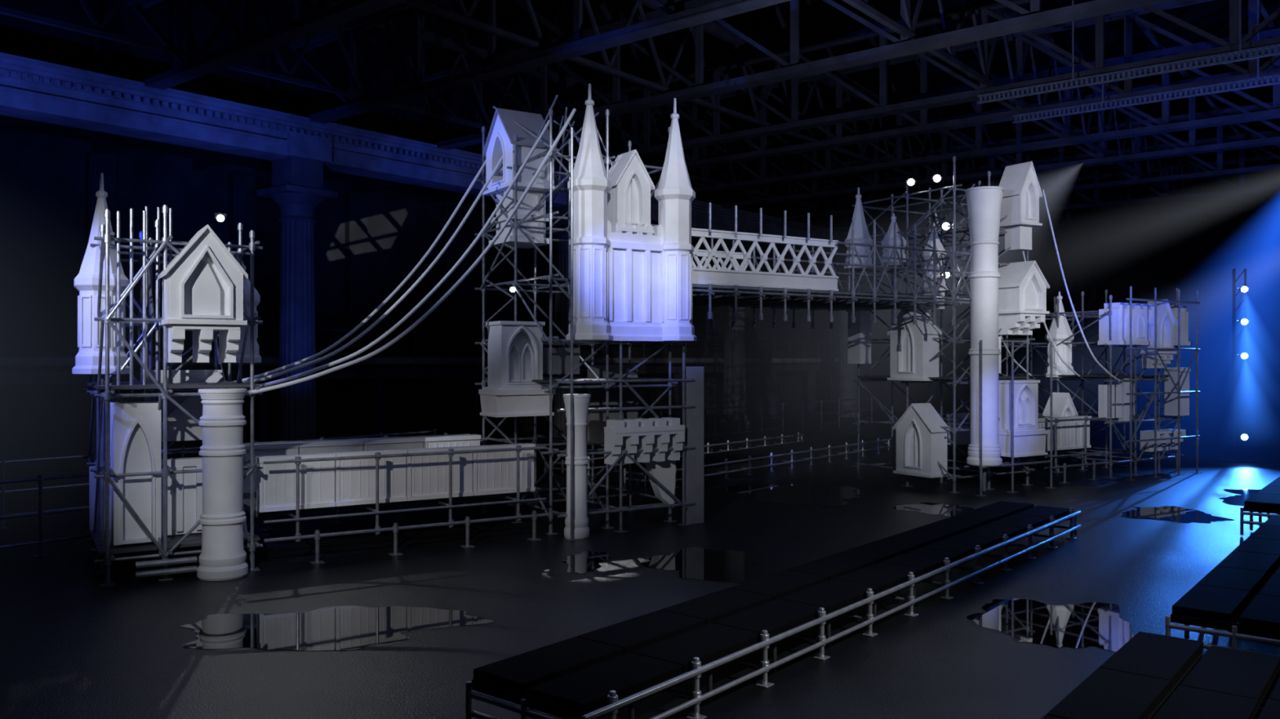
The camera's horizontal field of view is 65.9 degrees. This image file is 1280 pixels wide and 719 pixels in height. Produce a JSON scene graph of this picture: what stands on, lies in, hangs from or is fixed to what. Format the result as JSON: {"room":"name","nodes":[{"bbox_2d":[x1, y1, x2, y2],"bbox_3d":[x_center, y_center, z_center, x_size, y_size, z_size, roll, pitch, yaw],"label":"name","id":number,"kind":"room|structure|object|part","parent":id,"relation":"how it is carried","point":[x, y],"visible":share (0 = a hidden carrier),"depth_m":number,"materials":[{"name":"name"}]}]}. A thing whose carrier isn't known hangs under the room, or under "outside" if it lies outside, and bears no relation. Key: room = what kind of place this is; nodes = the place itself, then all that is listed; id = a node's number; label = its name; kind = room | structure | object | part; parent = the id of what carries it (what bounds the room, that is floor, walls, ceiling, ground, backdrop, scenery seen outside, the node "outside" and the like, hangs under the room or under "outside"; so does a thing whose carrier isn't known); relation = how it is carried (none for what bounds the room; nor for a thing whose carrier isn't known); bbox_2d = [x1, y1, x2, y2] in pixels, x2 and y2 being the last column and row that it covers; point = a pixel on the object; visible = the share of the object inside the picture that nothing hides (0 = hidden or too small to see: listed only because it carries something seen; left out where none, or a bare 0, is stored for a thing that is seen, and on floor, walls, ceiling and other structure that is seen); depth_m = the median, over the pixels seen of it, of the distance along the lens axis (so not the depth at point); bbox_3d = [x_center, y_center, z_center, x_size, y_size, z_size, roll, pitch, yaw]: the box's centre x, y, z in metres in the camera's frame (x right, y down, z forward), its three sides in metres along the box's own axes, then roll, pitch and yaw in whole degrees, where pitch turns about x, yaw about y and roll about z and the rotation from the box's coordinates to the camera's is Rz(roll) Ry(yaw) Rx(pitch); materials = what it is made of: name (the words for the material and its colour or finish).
{"room":"warehouse event venue","nodes":[
{"label":"warehouse event venue","id":0,"kind":"room"},
{"bbox_2d":[126,0,407,89],"bbox_3d":[2.922,-8.078,10.521,36.830,4.297,0.400,0,0,39],"label":"roof truss","id":1,"kind":"object","parent":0,"point":[323,18],"depth_m":19.00,"materials":[{"name":"grey metal"}]},
{"bbox_2d":[0,128,813,471],"bbox_3d":[-7.910,-3.700,34.840,0.302,13.000,56.000,0,0,39],"label":"wall","id":2,"kind":"structure","parent":0,"point":[42,176],"depth_m":30.34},
{"bbox_2d":[0,115,830,257],"bbox_3d":[-5.887,-5.700,33.191,4.881,0.400,55.900,0,0,39],"label":"trim","id":3,"kind":"structure","parent":2,"relation":"attached to","point":[103,142],"depth_m":27.91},
{"bbox_2d":[84,151,757,465],"bbox_3d":[-9.372,-1.350,32.613,0.252,8.300,48.700,0,0,39],"label":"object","id":4,"kind":"structure","parent":2,"relation":"attached to","point":[242,188],"depth_m":32.64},
{"bbox_2d":[0,0,897,238],"bbox_3d":[-3.822,-8.100,31.506,0.455,4.200,55.900,0,0,39],"label":"roof trusses","id":5,"kind":"structure","parent":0,"point":[19,37],"depth_m":26.12,"materials":[{"name":"grey metal"}]},
{"bbox_2d":[0,52,913,263],"bbox_3d":[-3.508,-5.525,31.250,1.261,0.950,55.900,0,0,39],"label":"overhead beam","id":6,"kind":"structure","parent":5,"relation":"attached to","point":[31,89],"depth_m":23.57,"materials":[{"name":"metal"}]},
{"bbox_2d":[289,0,791,123],"bbox_3d":[5.450,-8.078,13.621,36.830,4.297,0.400,0,0,39],"label":"roof truss","id":7,"kind":"object","parent":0,"point":[678,19],"depth_m":20.66,"materials":[{"name":"grey metal"}]},
{"bbox_2d":[0,0,1213,239],"bbox_3d":[10.019,-7.250,20.195,30.160,2.100,55.836,0,0,39],"label":"roof truss","id":8,"kind":"structure","parent":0,"point":[400,28],"depth_m":24.64,"materials":[{"name":"grey metal"}]},
{"bbox_2d":[977,0,1279,123],"bbox_3d":[16.332,-6.825,16.069,21.000,2.350,2.350,0,0,39],"label":"lighting truss","id":9,"kind":"object","parent":8,"relation":"hanging from","point":[1257,55],"visible":0.99,"depth_m":20.60,"materials":[{"name":"grey metal"}]},
{"bbox_2d":[0,408,1279,718],"bbox_3d":[8.480,2.900,21.473,42.000,0.200,56.000,0,0,39],"label":"floor","id":10,"kind":"structure","parent":0,"point":[72,646],"depth_m":11.84,"materials":[{"name":"concrete"}]},
{"bbox_2d":[0,473,90,557],"bbox_3d":[-9.483,2.220,12.896,0.161,1.160,6.160,0,0,39],"label":"guard rail","id":11,"kind":"object","parent":10,"relation":"on","point":[40,478],"visible":0.45,"depth_m":14.04,"materials":[{"name":"grey metal"}]},
{"bbox_2d":[71,173,262,587],"bbox_3d":[-6.570,0.160,13.745,2.326,5.280,3.565,0,0,-32],"label":"bridge tower","id":12,"kind":"object","parent":10,"relation":"on","point":[144,500],"visible":1,"depth_m":12.65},
{"bbox_3d":[-6.539,1.450,12.795,0.540,1.780,0.630,0,0,-32],"label":"lancet panel","id":13,"kind":"part","parent":12,"relation":"part of","materials":[{"name":"white paint"}]},
{"bbox_2d":[214,213,226,222],"bbox_3d":[-5.523,-1.882,12.996,0.144,0.112,0.355,0,15,-23],"label":"stage light","id":14,"kind":"object","parent":12,"relation":"attached to","point":[220,217],"depth_m":12.86,"materials":[{"name":"grey"}]},
{"bbox_2d":[234,160,485,382],"bbox_3d":[-4.748,-1.739,16.880,4.979,4.450,0.055,0,0,-32],"label":"cable","id":15,"kind":"object","parent":12,"relation":"attached to","point":[482,168],"visible":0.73,"depth_m":17.06,"materials":[{"name":"white plastic"}]},
{"bbox_2d":[222,155,502,388],"bbox_3d":[-4.297,-1.739,16.159,4.979,4.450,0.055,0,0,-32],"label":"cable","id":16,"kind":"object","parent":12,"relation":"attached to","point":[500,161],"visible":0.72,"depth_m":16.30,"materials":[{"name":"white plastic"}]},
{"bbox_2d":[242,120,549,391],"bbox_3d":[-3.582,-1.739,15.014,4.979,4.450,0.057,0,0,-32],"label":"cable","id":17,"kind":"object","parent":12,"relation":"attached to","point":[413,310],"visible":0.85,"depth_m":15.18,"materials":[{"name":"white plastic"}]},
{"bbox_2d":[244,108,576,395],"bbox_3d":[-3.121,-1.739,14.276,4.979,4.450,0.055,0,0,-32],"label":"cable","id":18,"kind":"object","parent":12,"relation":"attached to","point":[459,282],"visible":0.99,"depth_m":14.36,"materials":[{"name":"white plastic"}]},
{"bbox_2d":[0,428,435,529],"bbox_3d":[-8.648,2.220,18.667,0.161,1.160,12.160,0,0,39],"label":"guard rail","id":19,"kind":"object","parent":10,"relation":"on","point":[3,461],"visible":0.38,"depth_m":16.99,"materials":[{"name":"grey metal"}]},
{"bbox_2d":[256,156,337,441],"bbox_3d":[-8.743,-1.125,25.196,1.400,7.850,1.440,0,0,39],"label":"fluted column","id":20,"kind":"structure","parent":10,"relation":"on","point":[297,184],"depth_m":24.84,"materials":[{"name":"metal"}]},
{"bbox_2d":[181,605,493,650],"bbox_3d":[-3.191,2.796,10.338,3.260,0.001,1.730,0,0,0],"label":"puddle","id":21,"kind":"object","parent":10,"relation":"on","point":[345,628],"visible":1,"depth_m":10.31,"materials":[{"name":"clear liquid"}]},
{"bbox_2d":[242,432,546,564],"bbox_3d":[-4.077,2.065,15.648,4.200,1.470,3.260,0,0,-32],"label":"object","id":22,"kind":"object","parent":10,"relation":"on","point":[321,475],"visible":0.96,"depth_m":14.68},
{"bbox_2d":[0,320,839,466],"bbox_3d":[-7.040,0.932,34.131,1.906,3.735,55.601,0,0,39],"label":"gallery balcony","id":23,"kind":"object","parent":10,"relation":"on","point":[376,375],"visible":0.55,"depth_m":31.69,"materials":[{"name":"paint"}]},
{"bbox_2d":[546,205,581,443],"bbox_3d":[-2.422,-1.125,32.946,1.400,7.850,1.440,0,0,39],"label":"fluted column","id":24,"kind":"structure","parent":10,"relation":"on","point":[561,248],"depth_m":32.57,"materials":[{"name":"stone"}]},
{"bbox_2d":[561,550,610,573],"bbox_3d":[-0.744,2.796,13.670,0.672,0.001,1.566,0,0,0],"label":"puddle","id":25,"kind":"object","parent":10,"relation":"on","point":[586,562],"visible":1,"depth_m":13.69,"materials":[{"name":"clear liquid"}]},
{"bbox_2d":[475,83,703,541],"bbox_3d":[-1.188,-0.857,17.242,3.550,7.314,3.638,0,0,-32],"label":"bridge tower","id":26,"kind":"object","parent":10,"relation":"on","point":[628,282],"visible":0.98,"depth_m":16.36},
{"bbox_2d":[508,285,515,293],"bbox_3d":[-2.194,-1.220,17.013,0.144,0.112,0.355,0,10,-7],"label":"stage light","id":27,"kind":"object","parent":26,"relation":"attached to","point":[512,289],"depth_m":16.86,"materials":[{"name":"grey"}]},
{"bbox_2d":[544,431,804,475],"bbox_3d":[1.445,2.565,28.146,1.307,0.470,10.650,0,0,39],"label":"platform","id":28,"kind":"object","parent":10,"relation":"on","point":[711,442],"visible":0.48,"depth_m":29.30,"materials":[{"name":"black"}]},
{"bbox_2d":[640,546,776,582],"bbox_3d":[0.915,2.796,13.535,1.809,0.001,2.395,0,0,0],"label":"puddle","id":29,"kind":"object","parent":10,"relation":"on","point":[694,562],"visible":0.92,"depth_m":13.41,"materials":[{"name":"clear liquid"}]},
{"bbox_2d":[598,396,872,448],"bbox_3d":[4.481,2.220,36.348,0.162,1.160,18.160,0,0,39],"label":"guard rail","id":30,"kind":"object","parent":10,"relation":"on","point":[821,402],"visible":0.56,"depth_m":37.48,"materials":[{"name":"grey metal"}]},
{"bbox_2d":[715,239,758,428],"bbox_3d":[3.898,-1.125,40.695,1.400,7.850,1.440,0,0,39],"label":"fluted column","id":31,"kind":"structure","parent":10,"relation":"on","point":[734,375],"depth_m":40.34,"materials":[{"name":"stone"}]},
{"bbox_2d":[623,435,891,488],"bbox_3d":[3.612,2.565,26.056,1.307,0.470,11.150,0,0,39],"label":"platform","id":32,"kind":"object","parent":10,"relation":"on","point":[717,460],"visible":0.85,"depth_m":25.50,"materials":[{"name":"black"}]},
{"bbox_2d":[465,501,1081,718],"bbox_3d":[2.811,2.565,11.547,1.307,0.470,11.650,0,0,39],"label":"platform","id":33,"kind":"object","parent":10,"relation":"on","point":[602,673],"visible":1,"depth_m":8.91,"materials":[{"name":"black"}]},
{"bbox_2d":[724,483,864,506],"bbox_3d":[3.290,2.796,20.505,2.949,0.001,3.516,0,0,0],"label":"puddle","id":34,"kind":"object","parent":10,"relation":"on","point":[808,493],"visible":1,"depth_m":20.61,"materials":[{"name":"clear liquid"}]},
{"bbox_2d":[828,255,867,417],"bbox_3d":[10.218,-1.125,48.445,1.400,7.850,1.440,0,0,39],"label":"fluted column","id":35,"kind":"structure","parent":10,"relation":"on","point":[847,372],"depth_m":48.09,"materials":[{"name":"stone"}]},
{"bbox_2d":[893,502,973,516],"bbox_3d":[5.509,2.796,18.405,1.550,0.001,1.805,0,0,0],"label":"puddle","id":36,"kind":"object","parent":10,"relation":"on","point":[926,508],"visible":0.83,"depth_m":18.47,"materials":[{"name":"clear liquid"}]},
{"bbox_2d":[844,155,1056,496],"bbox_3d":[6.899,-0.749,22.241,2.976,7.098,3.824,0,0,-32],"label":"bridge tower","id":37,"kind":"object","parent":10,"relation":"on","point":[1009,299],"visible":0.93,"depth_m":21.33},
{"bbox_2d":[691,202,972,328],"bbox_3d":[2.994,-1.700,19.889,7.387,2.000,3.200,0,0,-32],"label":"elevated walkway","id":38,"kind":"object","parent":37,"relation":"attached to","point":[756,288],"visible":0.88,"depth_m":18.70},
{"bbox_2d":[905,177,916,186],"bbox_3d":[5.982,-3.935,21.792,0.240,0.188,0.355,0,17,15],"label":"stage light","id":39,"kind":"object","parent":37,"relation":"attached to","point":[910,181],"depth_m":21.65,"materials":[{"name":"grey"}]},
{"bbox_2d":[931,173,942,182],"bbox_3d":[6.372,-3.906,21.172,0.240,0.188,0.355,0,17,17],"label":"stage light","id":40,"kind":"object","parent":37,"relation":"attached to","point":[936,178],"depth_m":21.02,"materials":[{"name":"grey"}]},
{"bbox_2d":[940,222,950,231],"bbox_3d":[6.501,-2.848,20.970,0.240,0.188,0.355,0,13,17],"label":"stage light","id":41,"kind":"object","parent":37,"relation":"attached to","point":[944,226],"depth_m":20.82,"materials":[{"name":"grey"}]},
{"bbox_2d":[940,272,951,279],"bbox_3d":[6.501,-1.821,20.971,0.240,0.188,0.355,0,10,17],"label":"stage light","id":42,"kind":"object","parent":37,"relation":"attached to","point":[948,274],"depth_m":20.82,"materials":[{"name":"grey"}]},
{"bbox_2d":[938,412,1106,483],"bbox_3d":[9.174,2.065,23.928,2.250,1.470,3.260,0,0,-32],"label":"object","id":43,"kind":"object","parent":10,"relation":"on","point":[1070,434],"visible":0.46,"depth_m":23.08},
{"bbox_2d":[966,598,1133,652],"bbox_3d":[4.487,2.796,10.439,1.906,0.001,2.228,0,0,0],"label":"puddle","id":44,"kind":"object","parent":10,"relation":"on","point":[1098,624],"visible":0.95,"depth_m":10.47,"materials":[{"name":"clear liquid"}]},
{"bbox_2d":[1001,286,1202,480],"bbox_3d":[11.379,0.493,24.928,3.850,4.613,3.620,0,0,-32],"label":"bridge tower","id":45,"kind":"object","parent":10,"relation":"on","point":[1156,326],"visible":0.76,"depth_m":23.95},
{"bbox_2d":[933,208,1005,376],"bbox_3d":[8.520,-1.602,25.170,2.998,4.306,0.044,0,0,-32],"label":"cable","id":46,"kind":"object","parent":45,"relation":"attached to","point":[935,215],"visible":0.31,"depth_m":24.88,"materials":[{"name":"white plastic"}]},
{"bbox_2d":[961,204,1040,381],"bbox_3d":[8.970,-1.602,24.449,2.998,4.306,0.046,0,0,-32],"label":"cable","id":47,"kind":"object","parent":45,"relation":"attached to","point":[963,211],"visible":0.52,"depth_m":24.55,"materials":[{"name":"white plastic"}]},
{"bbox_2d":[1022,250,1088,382],"bbox_3d":[9.685,-1.602,23.304,2.998,4.306,0.044,0,0,-32],"label":"cable","id":48,"kind":"object","parent":45,"relation":"attached to","point":[1023,252],"visible":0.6,"depth_m":23.42,"materials":[{"name":"white plastic"}]},
{"bbox_2d":[1041,189,1123,382],"bbox_3d":[10.146,-1.602,22.566,2.998,4.306,0.044,0,0,-32],"label":"cable","id":49,"kind":"object","parent":45,"relation":"attached to","point":[1042,190],"visible":1,"depth_m":22.24,"materials":[{"name":"white plastic"}]},
{"bbox_2d":[1041,631,1279,718],"bbox_3d":[3.523,2.570,5.870,2.246,0.440,5.219,0,0,39],"label":"platform","id":50,"kind":"object","parent":10,"relation":"on","point":[1152,676],"visible":1,"depth_m":7.16,"materials":[{"name":"black"}]},
{"bbox_2d":[1120,506,1233,523],"bbox_3d":[9.471,2.796,17.855,1.800,0.001,2.045,0,0,0],"label":"puddle","id":51,"kind":"object","parent":10,"relation":"on","point":[1171,513],"visible":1,"depth_m":17.70,"materials":[{"name":"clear liquid"}]},
{"bbox_2d":[1164,515,1279,656],"bbox_3d":[8.144,2.570,11.489,2.246,0.440,7.170,0,0,39],"label":"platform","id":52,"kind":"object","parent":10,"relation":"on","point":[1241,594],"visible":0.93,"depth_m":9.78,"materials":[{"name":"black"}]},
{"bbox_2d":[1213,268,1260,462],"bbox_3d":[16.500,0.145,27.291,0.800,5.309,0.818,0,0,0],"label":"tower","id":53,"kind":"object","parent":10,"relation":"on","point":[1244,289],"visible":1,"depth_m":27.13,"materials":[{"name":"grey"}]},
{"bbox_2d":[1218,488,1260,506],"bbox_3d":[12.870,2.796,19.521,3.026,0.001,3.524,0,0,0],"label":"puddle","id":54,"kind":"object","parent":10,"relation":"on","point":[1246,494],"visible":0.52,"depth_m":20.12,"materials":[{"name":"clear liquid"}]},
{"bbox_2d":[1240,476,1279,535],"bbox_3d":[13.199,2.520,18.399,2.246,0.540,8.870,0,0,39],"label":"platform","id":55,"kind":"object","parent":10,"relation":"on","point":[1266,500],"visible":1,"depth_m":15.66,"materials":[{"name":"black"}]},
{"bbox_2d":[421,0,1173,149],"bbox_3d":[7.978,-8.078,16.720,36.830,4.297,0.400,0,0,39],"label":"roof truss","id":56,"kind":"object","parent":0,"point":[1034,19],"depth_m":21.10,"materials":[{"name":"grey metal"}]},
{"bbox_2d":[435,0,1279,169],"bbox_3d":[8.480,-10.300,21.473,42.000,0.200,56.000,0,0,39],"label":"roof trusses","id":57,"kind":"structure","parent":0,"point":[762,25],"depth_m":32.46,"materials":[{"name":"grey metal"}]},
{"bbox_2d":[523,0,1279,171],"bbox_3d":[10.633,-8.078,19.975,36.830,4.297,0.400,0,0,39],"label":"roof truss","id":58,"kind":"object","parent":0,"point":[985,8],"depth_m":23.83,"materials":[{"name":"grey metal"}]},
{"bbox_2d":[574,0,1279,175],"bbox_3d":[12.150,-8.078,21.835,36.830,4.297,0.400,0,0,39],"label":"roof truss","id":59,"kind":"object","parent":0,"point":[1129,15],"depth_m":25.61,"materials":[{"name":"grey metal"}]},
{"bbox_2d":[649,0,1279,194],"bbox_3d":[14.615,-8.078,24.857,36.830,4.297,0.400,0,0,39],"label":"roof truss","id":60,"kind":"object","parent":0,"point":[1163,126],"depth_m":28.34,"materials":[{"name":"grey metal"}]},
{"bbox_2d":[703,8,1279,208],"bbox_3d":[16.827,-8.078,27.570,36.830,4.297,0.400,0,0,39],"label":"roof truss","id":61,"kind":"object","parent":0,"point":[1190,148],"depth_m":31.57,"materials":[{"name":"grey metal"}]},
{"bbox_2d":[766,66,1279,221],"bbox_3d":[19.671,-8.078,31.057,36.830,4.297,0.400,0,0,39],"label":"roof truss","id":62,"kind":"object","parent":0,"point":[1219,171],"depth_m":34.75,"materials":[{"name":"grey metal"}]},
{"bbox_2d":[813,120,1279,425],"bbox_3d":[26.272,-3.700,43.288,42.000,13.000,0.302,0,0,39],"label":"wall","id":63,"kind":"structure","parent":0,"point":[1188,255],"depth_m":45.55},
{"bbox_2d":[817,94,1279,231],"bbox_3d":[22.515,-8.078,34.544,36.830,4.297,0.400,0,0,39],"label":"roof truss","id":64,"kind":"object","parent":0,"point":[1240,190],"depth_m":38.05,"materials":[{"name":"black metal"}]},
{"bbox_2d":[864,108,1279,240],"bbox_3d":[25.675,-8.078,38.419,36.830,4.297,0.400,0,0,39],"label":"roof truss","id":65,"kind":"object","parent":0,"point":[1262,160],"depth_m":41.93,"materials":[{"name":"black metal"}]}
]}

